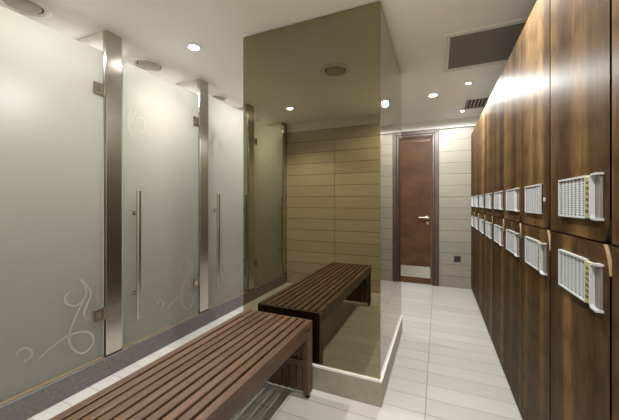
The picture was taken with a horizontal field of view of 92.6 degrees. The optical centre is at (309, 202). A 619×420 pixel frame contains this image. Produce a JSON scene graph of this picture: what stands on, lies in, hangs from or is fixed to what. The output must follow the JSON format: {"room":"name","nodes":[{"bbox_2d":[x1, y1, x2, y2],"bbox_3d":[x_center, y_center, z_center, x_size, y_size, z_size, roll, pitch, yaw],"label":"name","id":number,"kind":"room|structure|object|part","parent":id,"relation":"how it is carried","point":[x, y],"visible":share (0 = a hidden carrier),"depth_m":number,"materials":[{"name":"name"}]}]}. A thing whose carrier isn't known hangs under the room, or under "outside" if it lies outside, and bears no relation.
{"room":"changing room","nodes":[
{"label":"changing room","id":0,"kind":"room"},
{"bbox_2d":[79,31,102,50],"bbox_3d":[-1.770,0.003,2.197,0.903,2.294,0.100,0,0,23],"label":"wall partition","id":1,"kind":"structure","parent":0,"point":[96,40],"depth_m":2.00,"materials":[{"name":"paint"}]},
{"bbox_2d":[176,79,196,93],"bbox_3d":[-1.435,0.003,2.967,0.903,2.294,0.100,0,0,23],"label":"wall partition","id":2,"kind":"structure","parent":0,"point":[189,85],"depth_m":2.77,"materials":[{"name":"paint"}]},
{"bbox_2d":[0,0,536,123],"bbox_3d":[-0.120,-1.194,2.258,4.080,0.100,5.087,0,0,23],"label":"ceiling","id":3,"kind":"structure","parent":0,"point":[160,30],"depth_m":1.96,"materials":[{"name":"white paint"}]},
{"bbox_2d":[0,0,51,18],"bbox_3d":[-1.648,-1.136,1.702,0.250,0.016,0.250,0,0,23],"label":"ceiling vent","id":4,"kind":"object","parent":3,"relation":"in","point":[30,8],"visible":0.97,"depth_m":1.72,"materials":[{"name":"white plastic"}]},
{"bbox_2d":[131,57,165,71],"bbox_3d":[-1.326,-1.136,2.445,0.250,0.016,0.250,0,0,23],"label":"ceiling vent","id":5,"kind":"object","parent":3,"relation":"in","point":[148,64],"visible":0.99,"depth_m":2.42,"materials":[{"name":"white plastic"}]},
{"bbox_2d":[186,43,201,50],"bbox_3d":[-0.848,-1.137,2.172,0.104,0.013,0.104,0,0,23],"label":"recessed light","id":6,"kind":"object","parent":3,"relation":"in","point":[194,47],"visible":1,"depth_m":2.16,"materials":[{"name":"white"}]},
{"bbox_2d":[208,93,227,100],"bbox_3d":[-0.997,-1.136,3.202,0.220,0.016,0.220,0,0,23],"label":"ceiling vent","id":7,"kind":"object","parent":3,"relation":"in","point":[220,97],"visible":0.66,"depth_m":3.15,"materials":[{"name":"white"}]},
{"bbox_2d":[428,93,437,96],"bbox_3d":[1.310,-1.137,3.139,0.104,0.013,0.104,0,0,23],"label":"recessed light","id":8,"kind":"object","parent":3,"relation":"in","point":[432,94],"visible":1,"depth_m":3.12,"materials":[{"name":"white"}]},
{"bbox_2d":[462,96,489,109],"bbox_3d":[1.959,-1.137,3.357,0.380,0.013,0.400,0,0,23],"label":"ceiling vent","id":9,"kind":"object","parent":3,"relation":"in","point":[477,102],"visible":0.57,"depth_m":3.37,"materials":[{"name":"white metal"}]},
{"bbox_2d":[442,17,528,72],"bbox_3d":[1.346,-1.137,2.158,0.690,0.014,0.630,0,0,23],"label":"ceiling vent","id":10,"kind":"object","parent":3,"relation":"in","point":[492,44],"visible":0.56,"depth_m":2.14,"materials":[{"name":"grey metal"}]},
{"bbox_3d":[1.346,-1.142,2.158,0.594,0.004,0.534,0,0,23],"label":"filter panel","id":11,"kind":"part","parent":10,"relation":"part of","materials":[{"name":"grey metal"}]},
{"bbox_2d":[27,281,522,419],"bbox_3d":[-0.120,1.200,2.258,4.080,0.100,5.087,0,0,23],"label":"floor","id":12,"kind":"structure","parent":0,"point":[447,365],"depth_m":1.92,"materials":[{"name":"tile"}]},
{"bbox_2d":[0,293,242,419],"bbox_3d":[-1.363,1.085,2.022,0.112,0.130,3.464,0,0,23],"label":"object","id":13,"kind":"structure","parent":12,"relation":"on","point":[23,407],"depth_m":1.92,"materials":[{"name":"grey stone"}]},
{"bbox_2d":[103,30,121,356],"bbox_3d":[-1.337,-0.062,2.009,0.040,2.164,0.110,0,0,23],"label":"steel post","id":14,"kind":"object","parent":13,"relation":"on","point":[112,43],"visible":0.86,"depth_m":2.00,"materials":[{"name":"silver metal"}]},
{"bbox_2d":[0,5,105,404],"bbox_3d":[-1.474,0.011,1.614,0.084,2.013,0.722,0,0,23],"label":"shower door","id":15,"kind":"structure","parent":14,"relation":"attached to","point":[53,88],"depth_m":1.67,"materials":[{"name":"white glass"}]},
{"bbox_2d":[197,79,208,313],"bbox_3d":[-1.002,-0.062,2.779,0.040,2.164,0.110,0,0,23],"label":"steel post","id":16,"kind":"object","parent":13,"relation":"on","point":[202,86],"visible":0.86,"depth_m":2.75,"materials":[{"name":"silver metal"}]},
{"bbox_2d":[122,60,199,348],"bbox_3d":[-1.139,0.011,2.385,0.084,2.013,0.722,0,0,23],"label":"shower door","id":17,"kind":"structure","parent":16,"relation":"attached to","point":[161,122],"depth_m":2.33,"materials":[{"name":"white glass"}]},
{"bbox_3d":[-1.225,0.371,2.122,0.033,0.913,0.033,0,0,23],"label":"bar handle","id":18,"kind":"part","parent":17,"relation":"part of","materials":[{"name":"silver metal"}]},
{"bbox_2d":[49,309,311,419],"bbox_3d":[-0.511,0.925,1.139,0.465,0.450,1.583,0,0,23],"label":"slatted bench","id":19,"kind":"object","parent":12,"relation":"on","point":[212,375],"visible":1,"depth_m":1.24,"materials":[{"name":"brown wood"}]},
{"bbox_3d":[-0.314,0.759,1.054,0.030,0.051,1.463,0,0,23],"label":"rail","id":20,"kind":"part","parent":19,"relation":"part of","materials":[{"name":"brown wood"}]},
{"bbox_3d":[-0.010,0.941,1.752,0.034,0.362,0.060,0,0,23],"label":"leg","id":21,"kind":"part","parent":19,"relation":"part of","materials":[{"name":"brown wood"}]},
{"bbox_2d":[471,211,474,295],"bbox_3d":[2.304,0.628,3.656,0.542,1.043,0.361,0,0,23],"label":"locker","id":22,"kind":"object","parent":12,"relation":"on","point":[472,212],"visible":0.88,"depth_m":3.77,"materials":[{"name":"brown wood"}]},
{"bbox_2d":[471,130,473,210],"bbox_3d":[2.304,-0.398,3.656,0.542,1.009,0.361,0,0,23],"label":"locker","id":23,"kind":"object","parent":22,"relation":"on","point":[472,134],"visible":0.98,"depth_m":3.77,"materials":[{"name":"brown wood"}]},
{"bbox_2d":[474,212,478,305],"bbox_3d":[2.144,0.628,3.288,0.542,1.043,0.440,0,0,23],"label":"locker","id":24,"kind":"object","parent":12,"relation":"on","point":[476,214],"visible":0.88,"depth_m":3.38,"materials":[{"name":"brown wood"}]},
{"bbox_2d":[474,120,478,211],"bbox_3d":[2.144,-0.398,3.288,0.542,1.009,0.440,0,0,23],"label":"locker","id":25,"kind":"object","parent":24,"relation":"on","point":[476,129],"visible":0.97,"depth_m":3.38,"materials":[{"name":"brown wood"}]},
{"bbox_2d":[479,213,486,323],"bbox_3d":[1.967,0.628,2.881,0.542,1.043,0.440,0,0,23],"label":"locker","id":26,"kind":"object","parent":12,"relation":"on","point":[481,215],"visible":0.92,"depth_m":2.92,"materials":[{"name":"brown wood"}]},
{"bbox_2d":[479,219,481,231],"bbox_3d":[1.731,0.228,2.986,0.009,0.127,0.212,0,0,23],"label":"grille","id":27,"kind":"object","parent":26,"relation":"attached to","point":[480,220],"depth_m":3.02,"materials":[{"name":"grey plastic"}]},
{"bbox_2d":[479,108,484,213],"bbox_3d":[1.967,-0.398,2.881,0.542,1.009,0.440,0,0,23],"label":"locker","id":28,"kind":"object","parent":26,"relation":"on","point":[482,117],"visible":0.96,"depth_m":2.92,"materials":[{"name":"brown wood"}]},
{"bbox_2d":[479,195,481,207],"bbox_3d":[1.731,-0.017,2.986,0.009,0.127,0.212,0,0,23],"label":"grille","id":29,"kind":"object","parent":28,"relation":"attached to","point":[480,196],"depth_m":3.02,"materials":[{"name":"grey plastic"}]},
{"bbox_2d":[485,215,495,343],"bbox_3d":[1.792,0.628,2.477,0.542,1.043,0.440,0,0,23],"label":"locker","id":30,"kind":"object","parent":12,"relation":"on","point":[488,218],"visible":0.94,"depth_m":2.52,"materials":[{"name":"brown wood"}]},
{"bbox_2d":[485,221,489,236],"bbox_3d":[1.555,0.228,2.581,0.009,0.127,0.212,0,0,23],"label":"grille","id":31,"kind":"object","parent":30,"relation":"attached to","point":[486,222],"depth_m":2.60,"materials":[{"name":"grey plastic"}]},
{"bbox_2d":[485,91,492,215],"bbox_3d":[1.792,-0.398,2.477,0.542,1.009,0.440,0,0,23],"label":"locker","id":32,"kind":"object","parent":30,"relation":"on","point":[489,106],"visible":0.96,"depth_m":2.52,"materials":[{"name":"brown wood"}]},
{"bbox_2d":[485,193,488,207],"bbox_3d":[1.555,-0.017,2.581,0.009,0.127,0.212,0,0,23],"label":"grille","id":33,"kind":"object","parent":32,"relation":"attached to","point":[487,194],"depth_m":2.62,"materials":[{"name":"grey plastic"}]},
{"bbox_2d":[493,217,504,371],"bbox_3d":[1.616,0.628,2.072,0.542,1.043,0.440,0,0,23],"label":"locker","id":34,"kind":"object","parent":12,"relation":"on","point":[498,223],"visible":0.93,"depth_m":2.15,"materials":[{"name":"brown wood"}]},
{"bbox_2d":[494,224,500,243],"bbox_3d":[1.379,0.228,2.176,0.009,0.127,0.212,0,0,23],"label":"grille","id":35,"kind":"object","parent":34,"relation":"attached to","point":[496,226],"depth_m":2.19,"materials":[{"name":"grey plastic"}]},
{"bbox_2d":[493,69,503,217],"bbox_3d":[1.616,-0.398,2.072,0.542,1.009,0.440,0,0,23],"label":"locker","id":36,"kind":"object","parent":34,"relation":"on","point":[498,91],"visible":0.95,"depth_m":2.15,"materials":[{"name":"brown wood"}]},
{"bbox_2d":[494,191,498,208],"bbox_3d":[1.379,-0.017,2.176,0.009,0.127,0.212,0,0,23],"label":"grille","id":37,"kind":"object","parent":36,"relation":"attached to","point":[496,194],"depth_m":2.19,"materials":[{"name":"grey plastic"}]},
{"bbox_2d":[504,219,524,419],"bbox_3d":[1.440,0.628,1.667,0.542,1.043,0.440,0,0,23],"label":"locker","id":38,"kind":"object","parent":12,"relation":"on","point":[512,229],"visible":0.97,"depth_m":1.72,"materials":[{"name":"brown wood"}]},
{"bbox_2d":[506,229,514,253],"bbox_3d":[1.204,0.228,1.771,0.009,0.127,0.212,0,0,23],"label":"grille","id":39,"kind":"object","parent":38,"relation":"attached to","point":[509,232],"depth_m":1.77,"materials":[{"name":"grey plastic"}]},
{"bbox_3d":[1.206,0.228,1.770,0.004,0.123,0.212,0,0,23],"label":"vent plate","id":40,"kind":"part","parent":38,"relation":"part of","materials":[{"name":"grey plastic"}]},
{"bbox_2d":[504,34,520,221],"bbox_3d":[1.440,-0.398,1.667,0.542,1.009,0.440,0,0,23],"label":"locker","id":41,"kind":"object","parent":38,"relation":"on","point":[512,69],"visible":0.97,"depth_m":1.72,"materials":[{"name":"brown wood"}]},
{"bbox_3d":[1.206,-0.017,1.770,0.004,0.123,0.212,0,0,23],"label":"vent plate","id":42,"kind":"part","parent":41,"relation":"part of","materials":[{"name":"grey"}]},
{"bbox_2d":[506,189,513,210],"bbox_3d":[1.204,-0.017,1.771,0.009,0.127,0.212,0,0,23],"label":"grille","id":43,"kind":"object","parent":41,"relation":"attached to","point":[509,192],"depth_m":1.77,"materials":[{"name":"grey plastic"}]},
{"bbox_2d":[521,224,554,419],"bbox_3d":[1.264,0.628,1.262,0.542,1.043,0.440,0,0,23],"label":"locker","id":44,"kind":"object","parent":12,"relation":"on","point":[535,240],"visible":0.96,"depth_m":1.33,"materials":[{"name":"brown wood"}]},
{"bbox_3d":[1.030,0.228,1.366,0.004,0.123,0.212,0,0,23],"label":"vent plate","id":45,"kind":"part","parent":44,"relation":"part of","materials":[{"name":"grey plastic"}]},
{"bbox_2d":[525,236,540,270],"bbox_3d":[1.028,0.228,1.367,0.009,0.127,0.212,0,0,23],"label":"grille","id":46,"kind":"object","parent":44,"relation":"attached to","point":[531,242],"depth_m":1.36,"materials":[{"name":"grey plastic"}]},
{"bbox_2d":[521,0,550,228],"bbox_3d":[1.268,-0.398,1.261,0.534,1.009,0.440,0,0,23],"label":"locker","id":47,"kind":"object","parent":44,"relation":"on","point":[536,33],"visible":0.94,"depth_m":1.32,"materials":[{"name":"brown wood"}]},
{"bbox_2d":[525,184,542,213],"bbox_3d":[1.022,-0.017,1.353,0.009,0.127,0.242,0,0,23],"label":"grille","id":48,"kind":"object","parent":47,"relation":"attached to","point":[533,192],"depth_m":1.33,"materials":[{"name":"grey plastic"}]},
{"bbox_3d":[1.024,-0.017,1.351,0.004,0.123,0.242,0,0,23],"label":"vent plate","id":49,"kind":"part","parent":47,"relation":"part of","materials":[{"name":"grey"}]},
{"bbox_3d":[0.954,0.149,1.176,0.008,0.079,0.031,0,0,23],"label":"finger pull","id":50,"kind":"part","parent":44,"relation":"part of","materials":[{"name":"beige wood"}]},
{"bbox_2d":[551,231,618,419],"bbox_3d":[1.087,0.628,0.855,0.542,1.043,0.440,0,0,23],"label":"locker","id":51,"kind":"object","parent":12,"relation":"on","point":[581,267],"visible":1,"depth_m":0.91,"materials":[{"name":"brown wood"}]},
{"bbox_3d":[0.853,0.228,0.958,0.004,0.123,0.212,0,0,23],"label":"vent plate","id":52,"kind":"part","parent":51,"relation":"part of","materials":[{"name":"grey plastic"}]},
{"bbox_2d":[558,249,588,302],"bbox_3d":[0.851,0.228,0.959,0.009,0.127,0.212,0,0,23],"label":"grille","id":53,"kind":"object","parent":51,"relation":"attached to","point":[572,263],"depth_m":0.95,"materials":[{"name":"grey plastic"}]},
{"bbox_2d":[551,0,611,242],"bbox_3d":[1.087,-0.398,0.855,0.542,1.009,0.440,0,0,23],"label":"locker","id":54,"kind":"object","parent":51,"relation":"on","point":[581,30],"visible":1,"depth_m":0.91,"materials":[{"name":"brown wood"}]},
{"bbox_3d":[0.853,-0.017,0.958,0.004,0.123,0.212,0,0,23],"label":"vent plate","id":55,"kind":"part","parent":54,"relation":"part of","materials":[{"name":"grey"}]},
{"bbox_2d":[558,175,588,218],"bbox_3d":[0.851,-0.017,0.959,0.009,0.127,0.212,0,0,23],"label":"grille","id":56,"kind":"object","parent":54,"relation":"attached to","point":[572,189],"depth_m":0.95,"materials":[{"name":"grey plastic"}]},
{"bbox_3d":[0.777,0.149,0.768,0.008,0.079,0.031,0,0,23],"label":"finger pull","id":57,"kind":"part","parent":51,"relation":"part of","materials":[{"name":"beige wood"}]},
{"bbox_2d":[612,247,618,419],"bbox_3d":[0.910,0.628,0.447,0.542,1.043,0.440,0,0,23],"label":"locker","id":58,"kind":"object","parent":12,"relation":"on","point":[615,250],"visible":1,"depth_m":0.73,"materials":[{"name":"brown wood"}]},
{"bbox_2d":[612,0,618,244],"bbox_3d":[0.910,-0.398,0.447,0.542,1.009,0.440,0,0,23],"label":"locker","id":59,"kind":"object","parent":58,"relation":"on","point":[615,3],"visible":1,"depth_m":0.73,"materials":[{"name":"brown wood"}]},
{"bbox_2d":[243,2,402,406],"bbox_3d":[0.178,0.003,2.336,0.957,2.294,1.063,0,0,23],"label":"column","id":60,"kind":"structure","parent":0,"point":[322,95],"depth_m":1.83,"materials":[{"name":"mirror"}]},
{"bbox_3d":[0.178,1.004,2.336,0.957,0.013,1.063,0,0,23],"label":"trim","id":61,"kind":"part","parent":60,"relation":"part of","materials":[{"name":"silver metal"}]},
{"bbox_3d":[0.606,-0.068,2.150,0.006,2.141,1.037,0,0,23],"label":"mirror panel","id":62,"kind":"part","parent":60,"relation":"part of","materials":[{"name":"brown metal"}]},
{"bbox_2d":[439,126,474,288],"bbox_3d":[0.873,0.069,4.546,4.080,2.162,0.100,0,0,23],"label":"wall","id":63,"kind":"structure","parent":0,"point":[454,143],"depth_m":4.01,"materials":[{"name":"tile"}]},
{"bbox_2d":[401,128,438,285],"bbox_3d":[1.334,0.062,4.299,1.003,2.175,0.105,0,0,23],"label":"door","id":64,"kind":"structure","parent":63,"relation":"in","point":[419,148],"depth_m":4.21,"materials":[{"name":"brown wood"}]},
{"bbox_3d":[1.334,-0.877,4.299,0.769,0.015,0.008,0,0,23],"label":"moulding","id":65,"kind":"part","parent":64,"relation":"part of","materials":[{"name":"brown wood"}]},
{"bbox_3d":[1.335,0.980,4.301,0.779,0.160,0.004,0,0,23],"label":"kick plate","id":66,"kind":"part","parent":64,"relation":"part of","materials":[{"name":"metal"}]},
{"bbox_2d":[401,116,479,131],"bbox_3d":[0.875,-1.085,4.551,4.080,0.119,0.088,0,0,23],"label":"trim","id":67,"kind":"structure","parent":63,"relation":"attached to","point":[469,121],"depth_m":4.08,"materials":[{"name":"white paint"}]},
{"bbox_2d":[454,256,460,261],"bbox_3d":[1.997,0.758,3.996,0.080,0.080,0.012,0,0,23],"label":"wall socket","id":68,"kind":"object","parent":63,"relation":"attached to","point":[456,258],"visible":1,"depth_m":3.99,"materials":[{"name":"black plastic"}]},
{"bbox_3d":[-0.668,-0.062,3.550,0.040,2.164,0.110,0,0,23],"label":"steel post","id":69,"kind":"object","parent":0,"visible":0},
{"bbox_2d":[208,95,242,308],"bbox_3d":[-0.805,-0.009,3.155,0.084,2.053,0.722,0,0,23],"label":"shower door","id":70,"kind":"structure","parent":69,"relation":"attached to","point":[225,121],"depth_m":3.05,"materials":[{"name":"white glass"}]},
{"bbox_3d":[-0.891,0.371,2.892,0.033,0.913,0.033,0,0,23],"label":"bar handle","id":71,"kind":"part","parent":70,"relation":"part of","materials":[{"name":"silver metal"}]}
]}

